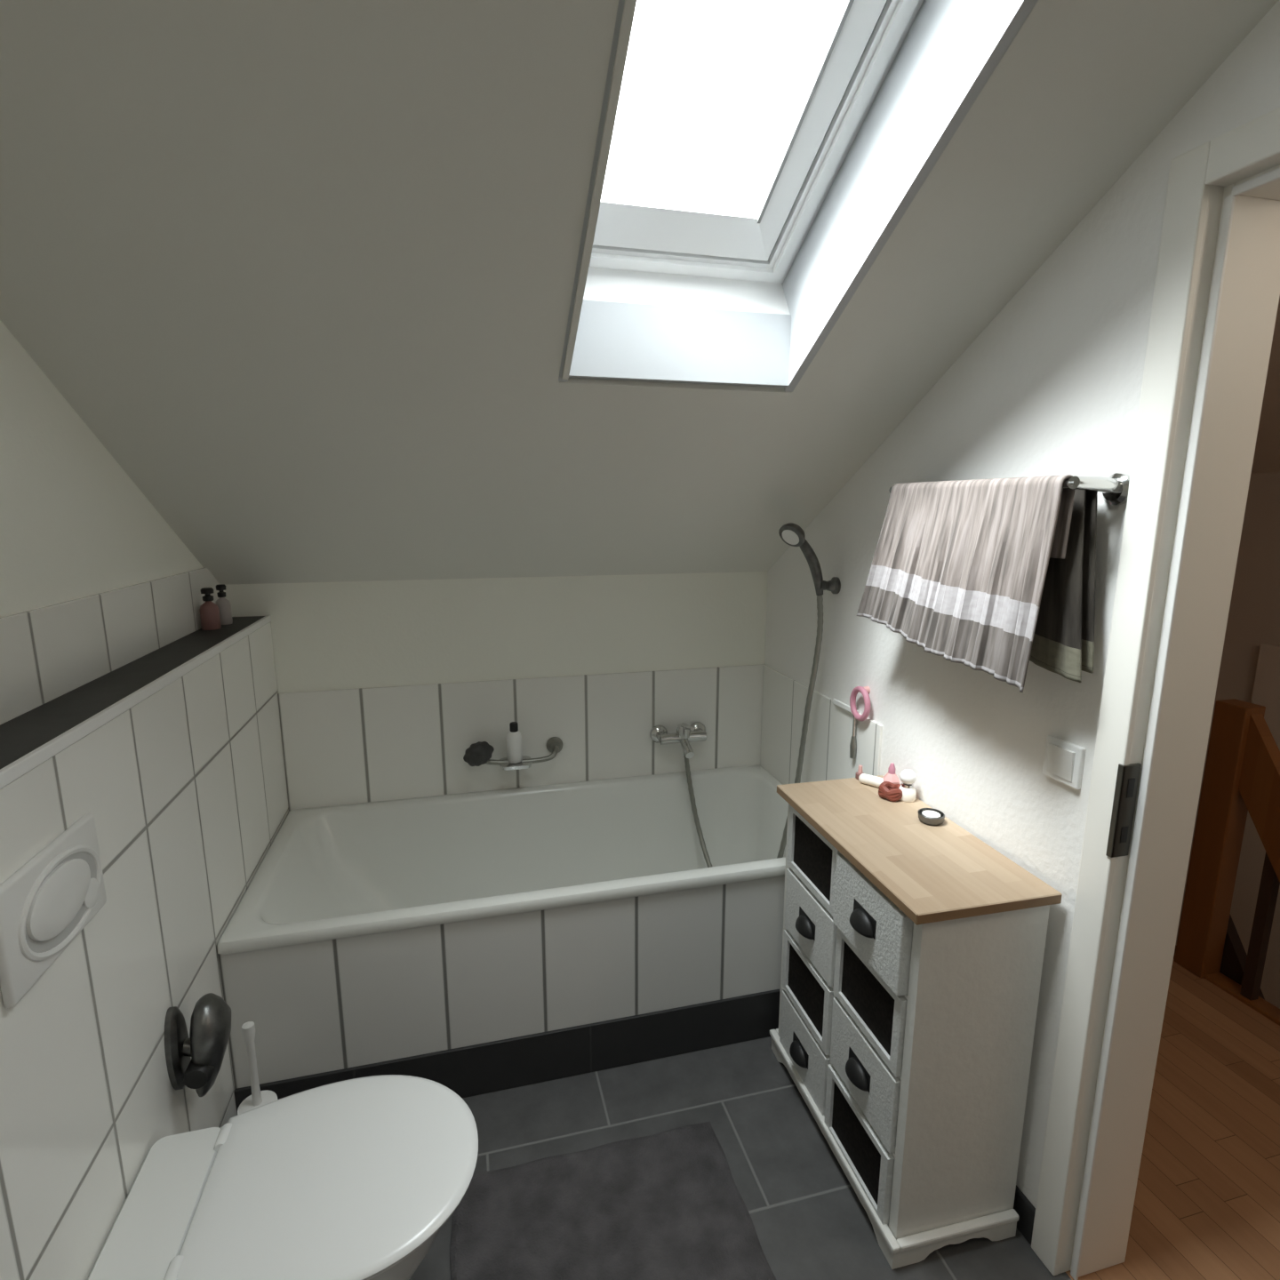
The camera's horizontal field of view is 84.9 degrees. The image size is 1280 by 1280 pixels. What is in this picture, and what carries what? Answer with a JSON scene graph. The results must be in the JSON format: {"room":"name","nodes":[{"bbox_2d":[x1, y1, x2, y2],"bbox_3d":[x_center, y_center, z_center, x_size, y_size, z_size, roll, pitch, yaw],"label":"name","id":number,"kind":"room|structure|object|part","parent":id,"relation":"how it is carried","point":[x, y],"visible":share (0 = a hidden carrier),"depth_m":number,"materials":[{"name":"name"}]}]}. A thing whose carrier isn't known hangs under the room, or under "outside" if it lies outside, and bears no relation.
{"room":"bathroom","nodes":[
{"label":"bathroom","id":0,"kind":"room"},
{"bbox_2d":[0,320,219,724],"bbox_3d":[-0.959,0.142,0.688,0.108,2.520,3.060,-3,11,-14],"label":"wall","id":1,"kind":"structure","parent":0,"point":[94,580],"depth_m":1.33,"materials":[{"name":"white paint"}]},
{"bbox_2d":[0,621,288,1279],"bbox_3d":[-0.848,0.799,0.842,0.137,1.172,3.058,-3,11,-14],"label":"wall","id":2,"kind":"structure","parent":0,"point":[184,789],"depth_m":1.20,"materials":[{"name":"tile"}]},
{"bbox_2d":[0,813,106,1007],"bbox_3d":[-0.823,0.367,0.988,0.022,0.155,0.250,-3,11,-14],"label":"flush plate","id":3,"kind":"object","parent":2,"relation":"attached to","point":[45,904],"visible":1,"depth_m":0.95,"materials":[{"name":"white plastic"}]},
{"bbox_2d":[0,616,264,769],"bbox_3d":[-0.849,0.215,0.736,0.129,0.022,3.048,-3,11,-14],"label":"ledge","id":4,"kind":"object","parent":2,"relation":"on","point":[28,732],"depth_m":1.28,"materials":[{"name":"tile"}]},
{"bbox_2d":[199,587,221,630],"bbox_3d":[-1.202,-0.088,1.953,0.048,0.115,0.048,-3,11,-14],"label":"toiletry bottle","id":5,"kind":"object","parent":4,"relation":"on","point":[210,617],"visible":1,"depth_m":1.94,"materials":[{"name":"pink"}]},
{"bbox_2d":[215,584,232,624],"bbox_3d":[-1.214,-0.104,2.036,0.040,0.115,0.040,-3,11,-14],"label":"toiletry bottle","id":6,"kind":"object","parent":4,"relation":"on","point":[224,604],"visible":0.94,"depth_m":2.02,"materials":[{"name":"grey plastic"}]},
{"bbox_2d":[0,615,271,789],"bbox_3d":[-0.782,0.208,0.747,0.010,0.020,3.040,-3,11,-14],"label":"trim","id":7,"kind":"structure","parent":2,"relation":"on","point":[13,771],"depth_m":1.17,"materials":[{"name":"white plastic"}]},
{"bbox_2d":[164,992,231,1096],"bbox_3d":[-0.863,0.806,1.387,0.099,0.208,0.114,-3,11,-14],"label":"toilet roll holder","id":8,"kind":"object","parent":2,"relation":"attached to","point":[206,1044],"visible":1,"depth_m":1.35,"materials":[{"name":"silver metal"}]},
{"bbox_3d":[-0.900,0.796,1.365,0.018,0.176,0.072,-3,11,-14],"label":"wall plate","id":9,"kind":"part","parent":8,"relation":"part of","materials":[{"name":"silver metal"}]},
{"bbox_3d":[-0.882,0.806,1.383,0.049,0.043,0.032,-3,11,-14],"label":"arm","id":10,"kind":"part","parent":8,"relation":"part of","materials":[{"name":"silver metal"}]},
{"bbox_2d":[87,1074,478,1279],"bbox_3d":[-0.564,1.064,1.211,0.567,0.343,0.398,-3,11,-14],"label":"toilet","id":11,"kind":"object","parent":2,"relation":"attached to","point":[356,1179],"visible":1,"depth_m":1.15,"materials":[{"name":"white ceramic"}]},
{"bbox_3d":[-0.575,1.081,1.211,0.544,0.310,0.368,-3,11,-14],"label":"bowl","id":12,"kind":"part","parent":11,"relation":"part of","materials":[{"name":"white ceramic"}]},
{"bbox_3d":[-0.509,0.919,1.197,0.430,0.012,0.380,-3,11,-14],"label":"seat","id":13,"kind":"part","parent":11,"relation":"part of","materials":[{"name":"white plastic"}]},
{"bbox_2d":[224,571,767,812],"bbox_3d":[-0.400,0.394,2.545,2.077,1.326,0.120,-3,11,-14],"label":"wall","id":14,"kind":"structure","parent":0,"point":[385,687],"depth_m":2.42,"materials":[{"name":"white tile"}]},
{"bbox_2d":[486,736,562,770],"bbox_3d":[-0.419,0.396,2.420,0.324,0.070,0.111,-3,11,-14],"label":"grab bar","id":15,"kind":"object","parent":14,"relation":"attached to","point":[554,744],"visible":0.62,"depth_m":2.42,"materials":[{"name":"silver metal"}]},
{"bbox_2d":[463,741,494,766],"bbox_3d":[-0.544,0.384,2.360,0.102,0.085,0.072,-3,11,-14],"label":"sponge","id":16,"kind":"object","parent":15,"relation":"attached to","point":[479,753],"visible":1,"depth_m":2.34,"materials":[{"name":"grey plastic"}]},
{"bbox_2d":[506,721,522,763],"bbox_3d":[-0.431,0.350,2.400,0.052,0.137,0.052,-3,11,-14],"label":"shampoo bottle","id":17,"kind":"object","parent":15,"relation":"on","point":[514,749],"visible":1,"depth_m":2.38,"materials":[{"name":"white plastic"}]},
{"bbox_2d":[499,755,532,770],"bbox_3d":[-0.429,0.425,2.414,0.110,0.014,0.095,-3,11,-14],"label":"soap tray","id":18,"kind":"object","parent":15,"relation":"on","point":[526,763],"depth_m":2.39,"materials":[{"name":"clear plastic"}]},
{"bbox_2d":[649,721,706,758],"bbox_3d":[0.160,0.354,2.541,0.218,0.122,0.152,-3,11,-14],"label":"mixer","id":19,"kind":"object","parent":14,"relation":"attached to","point":[685,733],"visible":1,"depth_m":2.54,"materials":[{"name":"silver metal"}]},
{"bbox_3d":[0.167,0.383,2.519,0.032,0.066,0.096,-3,11,-14],"label":"spout","id":20,"kind":"part","parent":19,"relation":"part of","materials":[{"name":"silver metal"}]},
{"bbox_3d":[0.171,0.315,2.501,0.024,0.032,0.083,-3,11,-17],"label":"lever","id":21,"kind":"part","parent":19,"relation":"part of","materials":[{"name":"silver metal"}]},
{"bbox_2d":[217,875,784,1088],"bbox_3d":[-0.166,0.933,1.900,1.690,0.510,0.050,-3,11,-14],"label":"wall","id":22,"kind":"structure","parent":0,"point":[317,1007],"depth_m":1.81,"materials":[{"name":"tile"}]},
{"bbox_2d":[234,988,780,1112],"bbox_3d":[-0.159,1.117,1.907,1.689,0.147,0.010,-3,11,-14],"label":"baseboard","id":23,"kind":"structure","parent":22,"relation":"attached to","point":[490,1067],"depth_m":1.90,"materials":[{"name":"tile"}]},
{"bbox_2d":[0,0,1278,584],"bbox_3d":[-0.143,-0.624,1.337,2.077,1.306,2.186,-3,11,-14],"label":"ceiling","id":24,"kind":"structure","parent":0,"point":[304,270],"depth_m":1.18,"materials":[{"name":"white paint"}]},
{"bbox_2d":[558,0,1038,391],"bbox_3d":[0.192,-0.862,1.079,0.542,0.771,1.076,-3,11,-14],"label":"window","id":25,"kind":"structure","parent":24,"relation":"attached to","point":[673,293],"depth_m":1.38,"materials":[{"name":"grey paint"}]},
{"bbox_3d":[0.082,-0.762,1.535,0.502,0.117,0.090,-3,11,-14],"label":"sill","id":26,"kind":"part","parent":25,"relation":"part of","materials":[{"name":"white paint"}]},
{"bbox_3d":[0.168,-0.975,1.084,0.414,0.459,0.758,-3,11,-14],"label":"sash","id":27,"kind":"part","parent":25,"relation":"part of","materials":[{"name":"white plastic"}]},
{"bbox_3d":[0.186,-0.977,1.083,0.502,0.525,0.867,-3,11,-14],"label":"frame","id":28,"kind":"part","parent":25,"relation":"part of","materials":[{"name":"white plastic"}]},
{"bbox_3d":[0.322,-0.987,1.115,0.007,0.373,0.630,-3,11,-14],"label":"blind rail","id":29,"kind":"part","parent":25,"relation":"part of","materials":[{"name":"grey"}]},
{"bbox_2d":[409,959,1279,1279],"bbox_3d":[0.390,1.277,1.728,3.150,0.100,3.950,-3,11,-14],"label":"floor","id":30,"kind":"structure","parent":0,"point":[810,1222],"depth_m":1.70,"materials":[{"name":"tile"}]},
{"bbox_2d":[237,1021,277,1114],"bbox_3d":[-0.864,1.045,1.580,0.104,0.410,0.104,-3,11,-14],"label":"toilet brush","id":31,"kind":"object","parent":30,"relation":"on","point":[259,1098],"visible":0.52,"depth_m":1.56,"materials":[{"name":"white plastic"}]},
{"bbox_3d":[-0.864,0.946,1.561,0.026,0.207,0.025,-3,11,-14],"label":"handle","id":32,"kind":"part","parent":31,"relation":"part of","materials":[{"name":"white plastic"}]},
{"bbox_2d":[216,764,788,954],"bbox_3d":[-0.253,0.795,2.205,1.679,0.420,0.744,-3,11,-14],"label":"bathtub","id":33,"kind":"object","parent":30,"relation":"on","point":[333,872],"visible":0.55,"depth_m":2.41,"materials":[{"name":"white ceramic"}]},
{"bbox_2d":[683,522,823,867],"bbox_3d":[0.321,0.280,2.324,0.526,1.328,0.136,9,14,41],"label":"shower","id":34,"kind":"object","parent":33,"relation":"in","point":[792,534],"visible":0.73,"depth_m":2.16,"materials":[{"name":"silver metal"}]},
{"bbox_3d":[0.504,-0.222,2.086,0.103,0.184,0.033,-3,11,-14],"label":"handle","id":35,"kind":"part","parent":34,"relation":"part of","materials":[{"name":"silver metal"}]},
{"bbox_2d":[449,1121,775,1279],"bbox_3d":[-0.019,1.306,1.273,0.636,0.012,0.882,-3,11,-14],"label":"bath mat","id":36,"kind":"object","parent":30,"relation":"on","point":[668,1204],"visible":0.99,"depth_m":1.52,"materials":[{"name":"grey fabric"}]},
{"bbox_2d":[769,775,1062,1269],"bbox_3d":[0.577,0.829,1.674,0.336,0.800,0.622,-2,11,-13],"label":"dresser","id":37,"kind":"object","parent":30,"relation":"on","point":[913,952],"visible":1,"depth_m":1.44,"materials":[{"name":"white wood"}]},
{"bbox_3d":[0.407,1.068,1.821,0.026,0.041,0.086,-2,11,-13],"label":"cup handle","id":38,"kind":"part","parent":37,"relation":"part of","materials":[{"name":"black plastic"}]},
{"bbox_3d":[0.527,1.067,1.849,0.222,0.170,0.254,-2,11,-13],"label":"drawer","id":39,"kind":"part","parent":37,"relation":"part of","materials":[{"name":"white wood"}]},
{"bbox_3d":[0.408,0.710,1.752,0.026,0.041,0.086,-2,11,-13],"label":"cup handle","id":40,"kind":"part","parent":37,"relation":"part of","materials":[{"name":"black plastic"}]},
{"bbox_3d":[0.428,0.890,1.792,0.004,0.146,0.216,-2,11,-13],"label":"panel","id":41,"kind":"part","parent":37,"relation":"part of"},
{"bbox_3d":[0.527,0.888,1.815,0.222,0.170,0.254,-2,11,-13],"label":"drawer","id":42,"kind":"part","parent":37,"relation":"part of","materials":[{"name":"white wood"}]},
{"bbox_3d":[0.527,0.709,1.780,0.222,0.170,0.254,-2,11,-13],"label":"drawer","id":43,"kind":"part","parent":37,"relation":"part of","materials":[{"name":"white wood"}]},
{"bbox_3d":[0.428,0.532,1.723,0.004,0.146,0.216,-2,11,-13],"label":"panel","id":44,"kind":"part","parent":37,"relation":"part of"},
{"bbox_3d":[0.527,0.530,1.746,0.222,0.170,0.254,-2,11,-13],"label":"drawer","id":45,"kind":"part","parent":37,"relation":"part of","materials":[{"name":"white wood"}]},
{"bbox_3d":[0.486,1.119,1.567,0.004,0.146,0.216,-2,11,-13],"label":"panel","id":46,"kind":"part","parent":37,"relation":"part of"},
{"bbox_3d":[0.469,0.939,1.528,0.026,0.041,0.086,-2,11,-13],"label":"cup handle","id":47,"kind":"part","parent":37,"relation":"part of","materials":[{"name":"black plastic"}]},
{"bbox_3d":[0.587,1.116,1.590,0.225,0.170,0.254,-2,11,-13],"label":"drawer","id":48,"kind":"part","parent":37,"relation":"part of","materials":[{"name":"white wood"}]},
{"bbox_2d":[855,765,863,780],"bbox_3d":[0.598,0.359,1.901,0.024,0.038,0.023,-3,11,-14],"label":"bottle","id":49,"kind":"object","parent":37,"relation":"on","point":[859,772],"visible":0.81,"depth_m":1.90,"materials":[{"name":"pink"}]},
{"bbox_3d":[0.457,0.581,1.457,0.026,0.041,0.086,-2,11,-13],"label":"cup handle","id":50,"kind":"part","parent":37,"relation":"part of","materials":[{"name":"black plastic"}]},
{"bbox_3d":[0.588,0.937,1.556,0.222,0.170,0.254,-2,11,-13],"label":"drawer","id":51,"kind":"part","parent":37,"relation":"part of","materials":[{"name":"white wood"}]},
{"bbox_3d":[0.489,0.760,1.499,0.004,0.146,0.216,-2,11,-13],"label":"panel","id":52,"kind":"part","parent":37,"relation":"part of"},
{"bbox_3d":[0.588,0.758,1.522,0.222,0.170,0.254,-2,11,-13],"label":"drawer","id":53,"kind":"part","parent":37,"relation":"part of","materials":[{"name":"white wood"}]},
{"bbox_2d":[858,773,883,787],"bbox_3d":[0.621,0.374,1.852,0.084,0.028,0.027,10,15,43],"label":"tube","id":54,"kind":"object","parent":37,"relation":"on","point":[865,779],"visible":0.62,"depth_m":1.85,"materials":[{"name":"white plastic"}]},
{"bbox_3d":[0.582,0.580,1.486,0.234,0.170,0.254,-2,11,-13],"label":"drawer","id":55,"kind":"part","parent":37,"relation":"part of","materials":[{"name":"white wood"}]},
{"bbox_2d":[878,781,902,801],"bbox_3d":[0.638,0.385,1.780,0.061,0.035,0.065,-3,11,-14],"label":"scrunchie","id":56,"kind":"object","parent":37,"relation":"on","point":[891,791],"visible":0.99,"depth_m":1.76,"materials":[{"name":"fabric"}]},
{"bbox_2d":[882,762,899,783],"bbox_3d":[0.656,0.356,1.826,0.048,0.073,0.042,-3,11,-14],"label":"perfume bottle","id":57,"kind":"object","parent":37,"relation":"on","point":[891,776],"visible":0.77,"depth_m":1.82,"materials":[{"name":"pink glass"}]},
{"bbox_2d":[899,768,916,802],"bbox_3d":[0.674,0.365,1.764,0.044,0.079,0.044,-3,11,-14],"label":"jar","id":58,"kind":"object","parent":37,"relation":"on","point":[908,777],"visible":0.95,"depth_m":1.75,"materials":[{"name":"white plastic"}]},
{"bbox_2d":[917,808,944,825],"bbox_3d":[0.684,0.416,1.646,0.060,0.022,0.060,-3,11,-14],"label":"bowl","id":59,"kind":"object","parent":37,"relation":"on","point":[929,816],"visible":1,"depth_m":1.63,"materials":[{"name":"silver metal"}]},
{"bbox_2d":[921,810,940,817],"bbox_3d":[0.684,0.413,1.645,0.040,0.010,0.040,-3,11,-14],"label":"candle","id":60,"kind":"object","parent":59,"relation":"on","point":[924,813],"depth_m":1.64,"materials":[{"name":"white wax"}]},
{"bbox_2d":[1173,944,1279,1025],"bbox_3d":[1.946,1.196,2.121,0.065,0.112,3.950,-3,11,-14],"label":"trim","id":61,"kind":"structure","parent":30,"relation":"attached to","point":[1260,1005],"depth_m":2.20,"materials":[{"name":"brown wood"}]},
{"bbox_2d":[1174,698,1279,1000],"bbox_3d":[2.008,1.300,1.964,0.127,2.083,0.982,-3,11,-14],"label":"stair railing","id":62,"kind":"object","parent":30,"relation":"on","point":[1242,774],"visible":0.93,"depth_m":2.21,"materials":[{"name":"brown wood"}]},
{"bbox_3d":[1.998,1.095,1.876,0.045,1.627,0.895,-3,11,-14],"label":"handrail","id":63,"kind":"part","parent":62,"relation":"part of","materials":[{"name":"brown wood"}]},
{"bbox_2d":[760,0,1279,1207],"bbox_3d":[0.908,0.042,1.217,0.154,2.520,3.170,-3,11,-14],"label":"wall","id":64,"kind":"structure","parent":0,"point":[1052,386],"depth_m":1.44,"materials":[{"name":"white paint"}]},
{"bbox_2d":[819,576,840,593],"bbox_3d":[0.566,-0.164,2.118,0.064,0.052,0.052,-3,11,-14],"label":"holder","id":65,"kind":"object","parent":64,"relation":"attached to","point":[834,585],"visible":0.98,"depth_m":2.11,"materials":[{"name":"silver metal"}]},
{"bbox_3d":[0.582,-0.165,2.122,0.030,0.052,0.052,-3,11,-14],"label":"wall plate","id":66,"kind":"part","parent":65,"relation":"part of","materials":[{"name":"silver metal"}]},
{"bbox_2d":[849,686,871,720],"bbox_3d":[0.633,0.180,1.990,0.031,0.101,0.093,-3,11,-14],"label":"wall hook","id":67,"kind":"object","parent":64,"relation":"attached to","point":[864,691],"visible":1,"depth_m":1.98,"materials":[{"name":"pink plastic"}]},
{"bbox_2d":[832,698,858,758],"bbox_3d":[0.610,0.263,2.089,0.019,0.147,0.133,-3,11,-14],"label":"squeegee","id":68,"kind":"object","parent":67,"relation":"hanging from","point":[853,743],"visible":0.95,"depth_m":2.04,"materials":[{"name":"white plastic"}]},
{"bbox_3d":[0.610,0.198,2.077,0.007,0.016,0.133,-3,11,-14],"label":"blade","id":69,"kind":"part","parent":68,"relation":"part of","materials":[{"name":"white plastic"}]},
{"bbox_3d":[0.636,0.143,1.984,0.024,0.024,0.024,-3,11,-14],"label":"stem","id":70,"kind":"part","parent":67,"relation":"part of","materials":[{"name":"pink plastic"}]},
{"bbox_2d":[888,472,1129,504],"bbox_3d":[0.700,-0.309,1.458,0.115,0.055,0.618,-3,11,-14],"label":"towel rail","id":71,"kind":"object","parent":64,"relation":"attached to","point":[1114,489],"visible":0.52,"depth_m":1.18,"materials":[{"name":"silver metal"}]},
{"bbox_2d":[856,474,1075,692],"bbox_3d":[0.643,-0.143,1.488,0.052,0.383,0.582,-3,11,-14],"label":"bath towel","id":72,"kind":"object","parent":71,"relation":"hanging from","point":[958,569],"visible":0.99,"depth_m":1.39,"materials":[{"name":"grey fabric"}]},
{"bbox_2d":[1029,475,1097,682],"bbox_3d":[0.700,-0.160,1.509,0.038,0.356,0.658,-3,11,-14],"label":"bath towel","id":73,"kind":"object","parent":71,"relation":"hanging from","point":[1063,641],"visible":0.12,"depth_m":1.23,"materials":[{"name":"black fabric"}]},
{"bbox_3d":[0.818,-0.259,1.202,0.016,0.054,0.054,-3,11,-14],"label":"wall plate","id":74,"kind":"part","parent":71,"relation":"part of","materials":[{"name":"silver metal"}]},
{"bbox_2d":[1013,1184,1035,1244],"bbox_3d":[0.743,1.172,1.787,0.010,0.085,0.675,-3,11,-14],"label":"baseboard","id":75,"kind":"structure","parent":64,"relation":"attached to","point":[1026,1211],"depth_m":1.49,"materials":[{"name":"tile"}]},
{"bbox_2d":[1042,735,1085,789],"bbox_3d":[0.807,0.233,1.339,0.018,0.082,0.082,-3,11,-14],"label":"light switch","id":76,"kind":"object","parent":64,"relation":"attached to","point":[1064,760],"visible":1,"depth_m":1.33,"materials":[{"name":"white plastic"}]},
{"bbox_2d":[1031,106,1279,1279],"bbox_3d":[1.016,0.347,0.853,0.169,2.057,0.933,-3,11,-14],"label":"door frame","id":77,"kind":"structure","parent":64,"relation":"in","point":[1217,290],"depth_m":1.19,"materials":[{"name":"white paint"}]},
{"bbox_3d":[0.850,0.299,1.231,0.039,0.172,0.010,-3,11,-14],"label":"strike plate","id":78,"kind":"part","parent":77,"relation":"part of","materials":[{"name":"grey metal"}]},
{"bbox_2d":[1175,472,1279,1008],"bbox_3d":[2.968,0.878,2.381,0.100,2.940,4.050,-3,11,-14],"label":"wall","id":79,"kind":"structure","parent":0,"point":[1253,619],"depth_m":3.08,"materials":[{"name":"beige paint"}]},
{"bbox_2d":[1250,296,1279,473],"bbox_3d":[1.923,-0.918,1.762,2.160,0.860,4.050,-3,11,-14],"label":"ceiling","id":80,"kind":"structure","parent":0,"point":[1267,452],"depth_m":2.57,"materials":[{"name":"beige wood"}]},
{"bbox_2d":[1251,643,1279,751],"bbox_3d":[2.963,1.271,2.166,0.048,2.150,2.200,-3,11,-14],"label":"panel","id":81,"kind":"object","parent":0,"point":[1266,692],"visible":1,"depth_m":2.98,"materials":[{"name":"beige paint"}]}
]}

